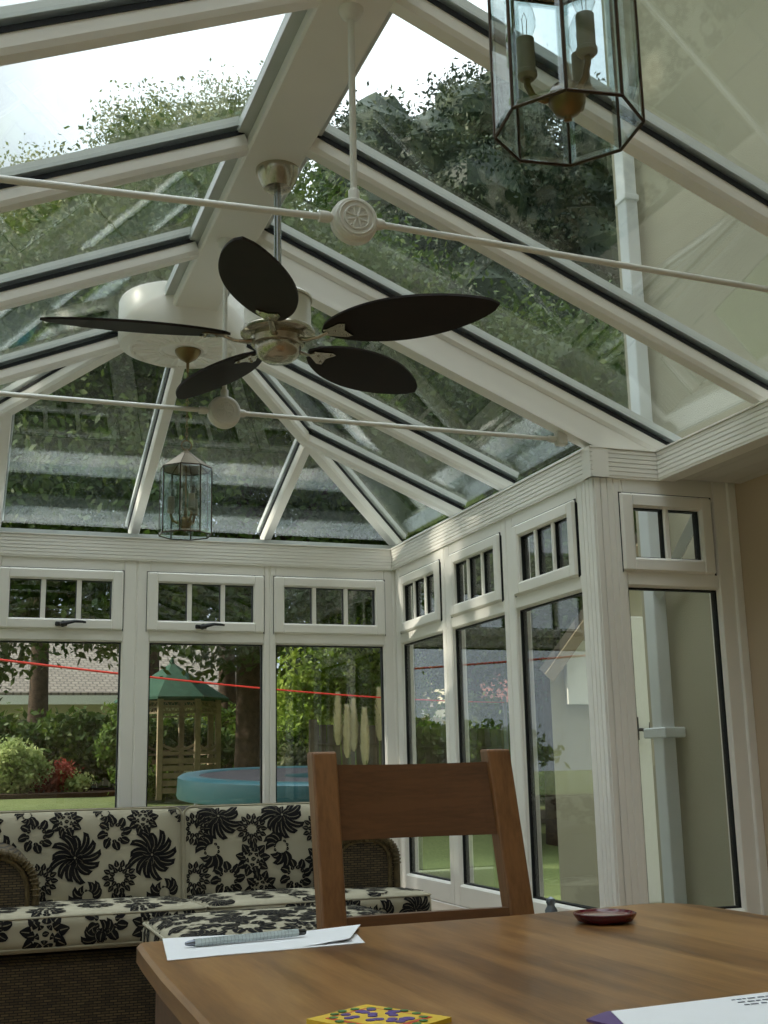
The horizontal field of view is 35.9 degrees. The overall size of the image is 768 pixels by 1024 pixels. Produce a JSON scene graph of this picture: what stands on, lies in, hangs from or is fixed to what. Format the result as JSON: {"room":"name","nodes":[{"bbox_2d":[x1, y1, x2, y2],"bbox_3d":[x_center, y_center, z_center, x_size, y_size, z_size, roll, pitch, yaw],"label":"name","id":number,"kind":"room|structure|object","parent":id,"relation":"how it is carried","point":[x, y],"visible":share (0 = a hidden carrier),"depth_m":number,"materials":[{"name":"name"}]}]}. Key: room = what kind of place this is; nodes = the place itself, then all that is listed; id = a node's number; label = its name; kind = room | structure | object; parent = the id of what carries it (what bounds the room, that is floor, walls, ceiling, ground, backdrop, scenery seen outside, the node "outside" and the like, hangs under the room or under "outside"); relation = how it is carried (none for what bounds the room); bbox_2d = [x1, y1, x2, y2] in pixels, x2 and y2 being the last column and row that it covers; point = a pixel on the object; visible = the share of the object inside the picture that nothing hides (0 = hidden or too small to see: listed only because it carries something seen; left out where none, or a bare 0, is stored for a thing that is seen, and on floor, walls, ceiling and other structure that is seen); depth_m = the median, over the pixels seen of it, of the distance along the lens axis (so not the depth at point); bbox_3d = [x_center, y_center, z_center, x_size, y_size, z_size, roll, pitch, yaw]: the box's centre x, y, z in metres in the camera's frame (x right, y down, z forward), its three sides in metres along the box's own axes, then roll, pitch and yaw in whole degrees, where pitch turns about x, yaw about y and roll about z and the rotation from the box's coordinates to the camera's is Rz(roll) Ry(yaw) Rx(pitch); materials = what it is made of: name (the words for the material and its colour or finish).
{"room":"sunroom","nodes":[
{"label":"sunroom","id":0,"kind":"room"},
{"bbox_2d":[0,0,767,545],"bbox_3d":[0.087,-0.883,2.662,3.470,0.887,7.465,3,-13,-20],"label":"roof frame","id":1,"kind":"structure","parent":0,"point":[302,81],"depth_m":3.62,"materials":[{"name":"plastic"}]},
{"bbox_2d":[118,281,246,368],"bbox_3d":[-0.800,-0.731,4.717,0.504,0.197,0.504,3,-13,-20],"label":"boss","id":2,"kind":"object","parent":1,"relation":"attached to","point":[148,301],"visible":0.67,"depth_m":4.57,"materials":[{"name":"plastic"}]},
{"bbox_2d":[158,347,212,540],"bbox_3d":[-0.771,-0.274,4.625,0.192,0.747,0.192,3,-13,-20],"label":"lantern","id":3,"kind":"object","parent":2,"relation":"hanging from","point":[185,464],"visible":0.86,"depth_m":4.59,"materials":[{"name":"metal"}]},
{"bbox_2d":[0,527,392,548],"bbox_3d":[-1.240,0.174,5.827,2.886,0.161,0.310,3,-13,-20],"label":"trim","id":4,"kind":"structure","parent":1,"relation":"attached to","point":[1,528],"depth_m":6.00,"materials":[{"name":"white plastic"}]},
{"bbox_2d":[40,159,499,398],"bbox_3d":[-0.356,-0.712,3.410,1.200,0.596,1.234,3,-13,-20],"label":"ceiling fan","id":5,"kind":"object","parent":1,"relation":"hanging from","point":[277,312],"visible":1,"depth_m":3.29,"materials":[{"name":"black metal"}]},
{"bbox_2d":[0,237,567,446],"bbox_3d":[-0.525,-0.569,3.932,2.430,0.647,0.200,3,-13,-20],"label":"rod","id":6,"kind":"object","parent":1,"relation":"attached to","point":[223,411],"visible":0.95,"depth_m":3.81,"materials":[{"name":"white metal"}]},
{"bbox_2d":[0,2,767,292],"bbox_3d":[-0.066,-0.881,2.690,2.500,0.585,0.060,3,-13,-20],"label":"rod","id":7,"kind":"object","parent":1,"relation":"attached to","point":[352,220],"visible":1,"depth_m":2.64,"materials":[{"name":"white metal"}]},
{"bbox_2d":[392,448,582,547],"bbox_3d":[0.436,0.032,5.313,0.110,0.151,2.245,3,-13,-20],"label":"trim","id":8,"kind":"structure","parent":1,"relation":"attached to","point":[581,448],"depth_m":5.15,"materials":[{"name":"white plastic"}]},
{"bbox_2d":[487,0,644,166],"bbox_3d":[0.260,-0.955,1.812,0.203,0.820,0.203,-9,-14,32],"label":"lantern","id":9,"kind":"object","parent":1,"relation":"hanging from","point":[566,98],"visible":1,"depth_m":1.73,"materials":[{"name":"metal"}]},
{"bbox_2d":[655,398,767,481],"bbox_3d":[1.859,-0.686,1.947,0.072,0.111,5.035,3,-13,-20],"label":"trim","id":10,"kind":"structure","parent":1,"relation":"attached to","point":[741,432],"depth_m":3.93,"materials":[{"name":"plastic"}]},
{"bbox_2d":[431,899,467,908],"bbox_3d":[0.477,1.865,4.773,0.120,0.425,1.985,3,-13,-20],"label":"wall","id":11,"kind":"structure","parent":0,"point":[431,899],"depth_m":5.39,"materials":[{"name":"plastic"}]},
{"bbox_2d":[395,547,455,904],"bbox_3d":[0.205,0.976,5.560,0.084,1.599,0.645,3,-13,-20],"label":"window","id":12,"kind":"structure","parent":11,"relation":"in","point":[431,625],"depth_m":5.67,"materials":[{"name":"plastic"}]},
{"bbox_2d":[431,900,464,910],"bbox_3d":[0.317,1.625,4.725,0.240,0.022,2.065,3,-13,-20],"label":"trim","id":13,"kind":"structure","parent":11,"relation":"on","point":[435,905],"depth_m":5.08,"materials":[{"name":"white plastic"}]},
{"bbox_2d":[545,896,557,912],"bbox_3d":[0.575,1.393,4.069,0.044,0.141,0.044,3,-13,-20],"label":"ornament","id":14,"kind":"object","parent":13,"relation":"on","point":[550,901],"visible":0.48,"depth_m":4.07,"materials":[{"name":"white ceramic"}]},
{"bbox_2d":[444,518,517,907],"bbox_3d":[0.424,0.842,4.965,0.084,1.599,0.650,3,-13,-20],"label":"window","id":15,"kind":"structure","parent":11,"relation":"in","point":[488,607],"depth_m":5.09,"materials":[{"name":"plastic"}]},
{"bbox_2d":[390,446,608,913],"bbox_3d":[0.431,0.799,4.953,0.084,1.676,2.065,3,-13,-20],"label":"window","id":16,"kind":"structure","parent":11,"relation":"in","point":[526,593],"depth_m":4.56,"materials":[{"name":"plastic"}]},
{"bbox_2d":[601,0,767,906],"bbox_3d":[5.103,-2.423,1.214,4.840,7.300,10.780,3,-13,-20],"label":"wall","id":17,"kind":"structure","parent":0,"point":[704,63],"depth_m":4.61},
{"bbox_2d":[603,0,692,903],"bbox_3d":[1.117,-1.420,5.012,0.093,7.080,0.498,3,-13,-20],"label":"downpipe","id":18,"kind":"object","parent":17,"relation":"attached to","point":[664,733],"visible":0.69,"depth_m":4.74,"materials":[{"name":"white plastic"}]},
{"bbox_2d":[725,483,767,915],"bbox_3d":[1.277,0.681,4.205,0.037,1.624,0.068,3,-13,-20],"label":"trim","id":19,"kind":"structure","parent":17,"relation":"attached to","point":[730,487],"depth_m":4.18,"materials":[{"name":"plastic"}]},
{"bbox_3d":[0.155,1.537,1.998,3.530,0.100,7.200,3,-13,-20],"label":"floor","id":20,"kind":"structure","parent":0,"visible":0},
{"bbox_2d":[0,802,431,1023],"bbox_3d":[-0.861,1.631,4.685,1.921,0.900,0.940,3,-13,-20],"label":"wicker sofa","id":21,"kind":"object","parent":20,"relation":"on","point":[78,887],"visible":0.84,"depth_m":4.64,"materials":[{"name":"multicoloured fabric"}]},
{"bbox_2d":[0,808,181,901],"bbox_3d":[-1.281,1.411,4.764,0.923,0.416,0.259,3,-13,-20],"label":"cushion","id":22,"kind":"object","parent":21,"relation":"on","point":[102,853],"depth_m":4.72,"materials":[{"name":"beige fabric"}]},
{"bbox_2d":[0,896,205,954],"bbox_3d":[-1.182,1.534,4.408,0.945,0.162,0.609,3,-13,-20],"label":"seat cushion","id":23,"kind":"object","parent":21,"relation":"on","point":[44,925],"depth_m":4.18,"materials":[{"name":"beige fabric"}]},
{"bbox_2d":[182,804,312,898],"bbox_3d":[-0.480,1.456,5.049,0.775,0.416,0.259,3,-13,-20],"label":"cushion","id":24,"kind":"object","parent":21,"relation":"on","point":[235,847],"depth_m":4.92,"materials":[{"name":"beige fabric"}]},
{"bbox_2d":[187,887,431,912],"bbox_3d":[-0.316,1.583,4.716,0.875,0.162,0.609,3,-13,-20],"label":"seat cushion","id":25,"kind":"object","parent":21,"relation":"on","point":[385,899],"depth_m":4.55,"materials":[{"name":"beige fabric"}]},
{"bbox_2d":[142,904,388,942],"bbox_3d":[-0.340,1.608,3.858,0.813,0.573,0.673,3,-13,-20],"label":"footstool","id":26,"kind":"object","parent":20,"relation":"on","point":[241,921],"visible":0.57,"depth_m":3.80,"materials":[{"name":"fabric"}]},
{"bbox_2d":[307,749,533,929],"bbox_3d":[0.160,0.995,2.258,0.485,1.070,0.550,3,-13,-20],"label":"dining chair","id":27,"kind":"object","parent":20,"relation":"on","point":[348,802],"visible":0.83,"depth_m":2.54,"materials":[{"name":"brown wood"}]},
{"bbox_2d":[136,903,767,1023],"bbox_3d":[0.427,0.912,1.177,1.123,0.760,2.050,3,-13,-20],"label":"dining table","id":28,"kind":"object","parent":20,"relation":"on","point":[550,967],"visible":0.96,"depth_m":1.62,"materials":[{"name":"brown wood"}]},
{"bbox_2d":[162,925,359,960],"bbox_3d":[-0.187,0.695,1.925,0.371,0.007,0.246,3,-13,-20],"label":"paper","id":29,"kind":"object","parent":28,"relation":"on","point":[175,948],"visible":0.8,"depth_m":1.89,"materials":[{"name":"white paper"}]},
{"bbox_2d":[185,929,305,946],"bbox_3d":[-0.222,0.690,1.921,0.210,0.013,0.014,6,-14,-28],"label":"pen","id":30,"kind":"object","parent":29,"relation":"on","point":[247,937],"visible":1,"depth_m":1.92,"materials":[{"name":"grey metal"}]},
{"bbox_2d":[222,934,364,955],"bbox_3d":[-0.182,0.694,1.907,0.315,0.001,0.188,3,-13,-20],"label":"paper","id":31,"kind":"object","parent":28,"relation":"on","point":[355,939],"visible":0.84,"depth_m":1.89,"materials":[{"name":"white paper"}]},
{"bbox_2d":[306,1004,451,1023],"bbox_3d":[-0.006,0.554,1.291,0.130,0.007,0.105,-12,-16,40],"label":"trivet","id":32,"kind":"object","parent":28,"relation":"on","point":[363,1014],"visible":1,"depth_m":1.29,"materials":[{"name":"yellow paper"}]},
{"bbox_2d":[586,1010,622,1023],"bbox_3d":[0.367,0.542,1.263,0.268,0.002,0.195,3,-13,-20],"label":"folder","id":33,"kind":"object","parent":28,"relation":"on","point":[607,1017],"visible":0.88,"depth_m":1.28,"materials":[{"name":"purple paper"}]},
{"bbox_2d":[611,992,767,1023],"bbox_3d":[0.369,0.543,1.285,0.290,0.005,0.135,3,-13,-20],"label":"letter","id":34,"kind":"object","parent":33,"relation":"on","point":[749,1008],"visible":1,"depth_m":1.29,"materials":[{"name":"paper"}]},
{"bbox_2d":[573,908,636,924],"bbox_3d":[0.389,0.713,2.084,0.111,0.017,0.111,3,-13,-20],"label":"dish","id":35,"kind":"object","parent":28,"relation":"on","point":[603,916],"visible":1,"depth_m":2.06,"materials":[{"name":"ceramic"}]},
{"bbox_3d":[1.038,1.666,3.911,0.577,0.425,0.060,3,-13,-20],"label":"wall","id":36,"kind":"structure","parent":0,"visible":0},
{"bbox_2d":[578,477,644,907],"bbox_3d":[0.779,0.660,4.060,0.104,1.624,0.110,3,-13,-20],"label":"pillar","id":37,"kind":"structure","parent":36,"relation":"on","point":[613,740],"depth_m":4.03,"materials":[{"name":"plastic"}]},
{"bbox_2d":[581,445,760,914],"bbox_3d":[1.008,0.608,4.127,0.599,1.676,0.084,3,-13,-20],"label":"window","id":38,"kind":"structure","parent":36,"relation":"in","point":[710,572],"depth_m":4.19,"materials":[{"name":"plastic"}]},
{"bbox_3d":[-1.151,2.012,5.287,2.786,0.425,0.120,3,-13,-20],"label":"wall","id":39,"kind":"structure","parent":0,"visible":0},
{"bbox_2d":[0,556,137,807],"bbox_3d":[-1.456,0.964,5.344,0.646,1.599,0.127,3,-13,-20],"label":"window","id":40,"kind":"structure","parent":39,"relation":"in","point":[120,628],"depth_m":5.46,"materials":[{"name":"plastic"}]},
{"bbox_2d":[0,531,391,806],"bbox_3d":[-1.153,0.944,5.460,2.586,1.676,0.127,3,-13,-20],"label":"window","id":41,"kind":"structure","parent":39,"relation":"in","point":[150,630],"depth_m":5.65,"materials":[{"name":"plastic"}]},
{"bbox_2d":[270,566,397,847],"bbox_3d":[-0.248,1.037,5.796,0.650,1.599,0.084,3,-13,-20],"label":"window","id":42,"kind":"structure","parent":39,"relation":"in","point":[379,634],"depth_m":5.87,"materials":[{"name":"plastic"}]},
{"bbox_2d":[391,571,401,886],"bbox_3d":[0.078,1.078,5.909,0.075,1.624,0.075,3,-13,-20],"label":"trim","id":43,"kind":"structure","parent":39,"relation":"on","point":[392,572],"depth_m":5.91,"materials":[{"name":"plastic"}]},
{"label":"outside","id":44,"kind":"structure","parent":0,"visible":0},
{"bbox_2d":[0,795,560,899],"bbox_3d":[2.670,5.357,21.556,100.000,0.850,100.000,3,-13,-20],"label":"lawn","id":45,"kind":"structure","parent":44,"point":[436,849],"depth_m":16.21,"materials":[{"name":"green plant"}]},
{"bbox_2d":[0,787,114,798],"bbox_3d":[-7.171,4.673,19.452,6.000,0.144,2.500,3,-13,-20],"label":"trim","id":46,"kind":"structure","parent":45,"relation":"on","point":[94,792],"depth_m":18.97,"materials":[{"name":"wood"}]},
{"bbox_2d":[0,737,61,793],"bbox_3d":[-5.995,4.159,19.287,1.365,1.033,0.940,7,-15,-34],"label":"shrub","id":47,"kind":"object","parent":46,"relation":"on","point":[20,765],"visible":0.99,"depth_m":19.16,"materials":[{"name":"green plant"}]},
{"bbox_2d":[19,757,83,792],"bbox_3d":[-5.501,4.410,19.628,1.059,0.691,0.664,3,-13,-20],"label":"shrub","id":48,"kind":"object","parent":46,"relation":"on","point":[53,784],"visible":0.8,"depth_m":19.52,"materials":[{"name":"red plant"}]},
{"bbox_2d":[59,767,97,791],"bbox_3d":[-5.103,4.484,19.644,0.702,0.501,0.600,3,-13,-20],"label":"shrub","id":49,"kind":"object","parent":46,"relation":"on","point":[78,783],"visible":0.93,"depth_m":19.56,"materials":[{"name":"green plant"}]},
{"bbox_2d":[0,133,130,722],"bbox_3d":[-6.721,-1.278,23.878,6.996,13.590,5.219,0,-12,-7],"label":"tree","id":50,"kind":"object","parent":45,"relation":"on","point":[38,693],"visible":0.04,"depth_m":23.02,"materials":[{"name":"green plant"}]},
{"bbox_2d":[2,715,175,787],"bbox_3d":[-9.315,4.795,23.225,10.600,1.550,0.100,3,-13,-20],"label":"fence","id":51,"kind":"object","parent":45,"relation":"on","point":[105,782],"visible":0.03,"depth_m":24.38,"materials":[{"name":"brown wood"}]},
{"bbox_2d":[0,643,218,787],"bbox_3d":[-10.889,5.396,30.702,13.400,4.220,7.830,3,-13,-20],"label":"bungalow","id":52,"kind":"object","parent":45,"relation":"on","point":[67,688],"visible":0.02,"depth_m":28.74,"materials":[{"name":"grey tile"}]},
{"bbox_2d":[0,702,234,790],"bbox_3d":[-6.168,4.296,20.939,9.090,1.842,2.716,4,-13,-22],"label":"hedge","id":53,"kind":"object","parent":45,"relation":"on","point":[73,737],"visible":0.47,"depth_m":20.68,"materials":[{"name":"green plant"}]},
{"bbox_2d":[92,698,156,785],"bbox_3d":[-4.406,3.995,20.274,1.175,1.604,0.836,1,-12,-8],"label":"shrub","id":54,"kind":"object","parent":45,"relation":"on","point":[106,756],"visible":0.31,"depth_m":20.12,"materials":[{"name":"green plant"}]},
{"bbox_2d":[0,77,284,721],"bbox_3d":[-4.746,-2.015,24.197,7.296,15.089,5.672,0,-12,-7],"label":"tree","id":55,"kind":"object","parent":45,"relation":"on","point":[151,118],"visible":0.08,"depth_m":24.56,"materials":[{"name":"green plant"}]},
{"bbox_2d":[107,756,177,801],"bbox_3d":[-3.751,4.296,18.915,1.285,0.805,0.885,3,-13,-20],"label":"shrub","id":56,"kind":"object","parent":45,"relation":"on","point":[151,792],"visible":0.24,"depth_m":18.77,"materials":[{"name":"green plant"}]},
{"bbox_2d":[114,658,228,799],"bbox_3d":[-3.519,3.549,19.578,1.774,2.325,1.774,3,-13,-20],"label":"summerhouse","id":57,"kind":"structure","parent":45,"relation":"on","point":[182,695],"depth_m":19.06,"materials":[{"name":"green wood"}]},
{"bbox_2d":[86,51,316,768],"bbox_3d":[-3.264,-2.279,26.043,7.785,16.331,5.984,1,-12,-10],"label":"tree","id":58,"kind":"object","parent":45,"relation":"on","point":[228,691],"visible":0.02,"depth_m":26.20,"materials":[{"name":"green plant"}]},
{"bbox_2d":[0,659,507,748],"bbox_3d":[-0.915,2.659,11.730,0.059,2.190,12.322,-7,-14,25],"label":"clothes line","id":59,"kind":"object","parent":45,"relation":"on","point":[503,702],"visible":0.73,"depth_m":11.32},
{"bbox_2d":[0,76,523,767],"bbox_3d":[-3.094,-0.559,17.172,12.896,10.328,7.667,6,-14,-30],"label":"tree","id":60,"kind":"object","parent":45,"relation":"on","point":[81,422],"visible":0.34,"depth_m":15.92,"materials":[{"name":"green plant"}]},
{"bbox_2d":[277,742,307,765],"bbox_3d":[-1.109,4.038,17.497,1.257,1.271,0.900,1,-12,-10],"label":"shrub","id":61,"kind":"object","parent":45,"relation":"on","point":[290,758],"visible":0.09,"depth_m":17.48,"materials":[{"name":"green plant"}]},
{"bbox_2d":[176,766,422,869],"bbox_3d":[-0.583,3.196,11.967,2.998,1.259,2.994,1,-12,-10],"label":"swimming pool","id":62,"kind":"object","parent":45,"relation":"on","point":[226,785],"visible":0.33,"depth_m":11.07,"materials":[{"name":"blue plastic"}]},
{"bbox_2d":[277,723,326,764],"bbox_3d":[-1.355,3.968,18.742,1.630,1.539,1.135,9,-16,-39],"label":"shrub","id":63,"kind":"object","parent":45,"relation":"on","point":[286,737],"visible":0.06,"depth_m":18.69,"materials":[{"name":"green plant"}]},
{"bbox_2d":[164,677,445,767],"bbox_3d":[-1.409,4.574,25.100,7.233,3.110,2.926,4,-13,-22],"label":"hedge","id":64,"kind":"object","parent":45,"relation":"on","point":[231,724],"visible":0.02,"depth_m":24.38,"materials":[{"name":"green plant"}]},
{"bbox_2d":[333,686,381,764],"bbox_3d":[-0.146,3.250,14.668,1.410,2.157,1.438,9,-16,-39],"label":"pampas grass","id":65,"kind":"object","parent":45,"relation":"on","point":[349,735],"depth_m":14.71,"materials":[{"name":"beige plant"}]},
{"bbox_2d":[277,613,441,751],"bbox_3d":[-0.540,3.139,19.305,3.005,3.292,2.490,-3,-12,10],"label":"tree","id":66,"kind":"object","parent":45,"relation":"on","point":[309,678],"visible":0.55,"depth_m":18.77,"materials":[{"name":"green plant"}]},
{"bbox_2d":[257,81,472,748],"bbox_3d":[-0.084,-1.923,23.074,5.604,14.444,5.433,8,-15,-36],"label":"tree","id":67,"kind":"object","parent":45,"relation":"on","point":[372,110],"visible":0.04,"depth_m":23.75,"materials":[{"name":"green plant"}]},
{"bbox_2d":[356,717,445,763],"bbox_3d":[3.360,5.367,25.581,8.174,2.017,0.112,2,-13,-13],"label":"fence","id":68,"kind":"object","parent":45,"relation":"on","point":[416,723],"visible":0.03,"depth_m":25.17,"materials":[{"name":"brown wood"}]},
{"bbox_2d":[309,719,509,764],"bbox_3d":[0.406,3.939,17.519,3.040,1.752,0.113,1,-13,-12],"label":"fence","id":69,"kind":"object","parent":45,"relation":"on","point":[438,739],"visible":0.17,"depth_m":17.66,"materials":[{"name":"brown wood"}]},
{"bbox_2d":[416,692,444,719],"bbox_3d":[-1.390,6.919,36.031,3.800,3.520,7.830,3,-13,-20],"label":"bungalow","id":70,"kind":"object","parent":45,"relation":"on","point":[439,713],"visible":0.03,"depth_m":33.16,"materials":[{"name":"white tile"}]},
{"bbox_2d":[282,249,636,845],"bbox_3d":[2.359,0.482,17.543,7.979,8.706,6.524,-2,-12,2],"label":"leafy tree","id":71,"kind":"object","parent":45,"relation":"on","point":[597,370],"visible":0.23,"depth_m":16.51,"materials":[{"name":"green plant"}]},
{"bbox_2d":[417,674,508,723],"bbox_3d":[5.507,5.961,36.061,8.700,5.120,7.830,3,-13,-20],"label":"bungalow","id":72,"kind":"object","parent":45,"relation":"on","point":[443,721],"visible":0.02,"depth_m":32.20,"materials":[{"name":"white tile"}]},
{"bbox_2d":[445,690,510,761],"bbox_3d":[1.860,4.163,21.147,1.521,1.964,1.203,-2,-12,2],"label":"shrub","id":73,"kind":"object","parent":45,"relation":"on","point":[480,715],"visible":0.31,"depth_m":20.97,"materials":[{"name":"green plant"}]},
{"bbox_2d":[371,57,587,711],"bbox_3d":[1.399,-2.050,23.361,5.488,15.003,5.872,-3,-12,7],"label":"tree","id":74,"kind":"object","parent":45,"relation":"on","point":[453,154],"visible":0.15,"depth_m":23.20,"materials":[{"name":"green plant"}]},
{"bbox_2d":[417,298,624,422],"bbox_3d":[3.460,0.638,20.072,7.608,9.008,5.492,1,-12,-8],"label":"leafy tree","id":75,"kind":"object","parent":45,"relation":"on","point":[589,324],"visible":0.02,"depth_m":20.17,"materials":[{"name":"green plant"}]},
{"bbox_2d":[452,61,612,798],"bbox_3d":[2.901,-2.299,24.271,5.990,15.997,5.448,11,-17,-43],"label":"tree","id":76,"kind":"object","parent":45,"relation":"on","point":[536,115],"visible":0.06,"depth_m":24.08,"materials":[{"name":"green plant"}]},
{"bbox_2d":[538,754,544,804],"bbox_3d":[3.078,4.588,20.271,1.115,1.030,0.977,-4,-13,13],"label":"shrub","id":77,"kind":"object","parent":45,"relation":"on","point":[541,773],"visible":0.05,"depth_m":20.19,"materials":[{"name":"green plant"}]},
{"bbox_2d":[540,810,545,823],"bbox_3d":[2.446,4.842,18.723,0.406,0.270,0.339,3,-13,-20],"label":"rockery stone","id":78,"kind":"object","parent":45,"relation":"on","point":[542,812],"visible":0.14,"depth_m":18.62,"materials":[{"name":"grey stone"}]},
{"bbox_2d":[528,72,623,364],"bbox_3d":[4.523,-1.933,24.074,5.932,15.384,5.458,1,-12,-10],"label":"tree","id":79,"kind":"object","parent":45,"relation":"on","point":[601,241],"visible":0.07,"depth_m":24.13,"materials":[{"name":"green plant"}]},
{"bbox_2d":[540,532,661,907],"bbox_3d":[4.926,0.963,12.322,10.002,5.414,4.980,3,-13,-20],"label":"outbuilding","id":80,"kind":"structure","parent":45,"relation":"on","point":[565,667],"depth_m":8.27,"materials":[{"name":"brown tile"}]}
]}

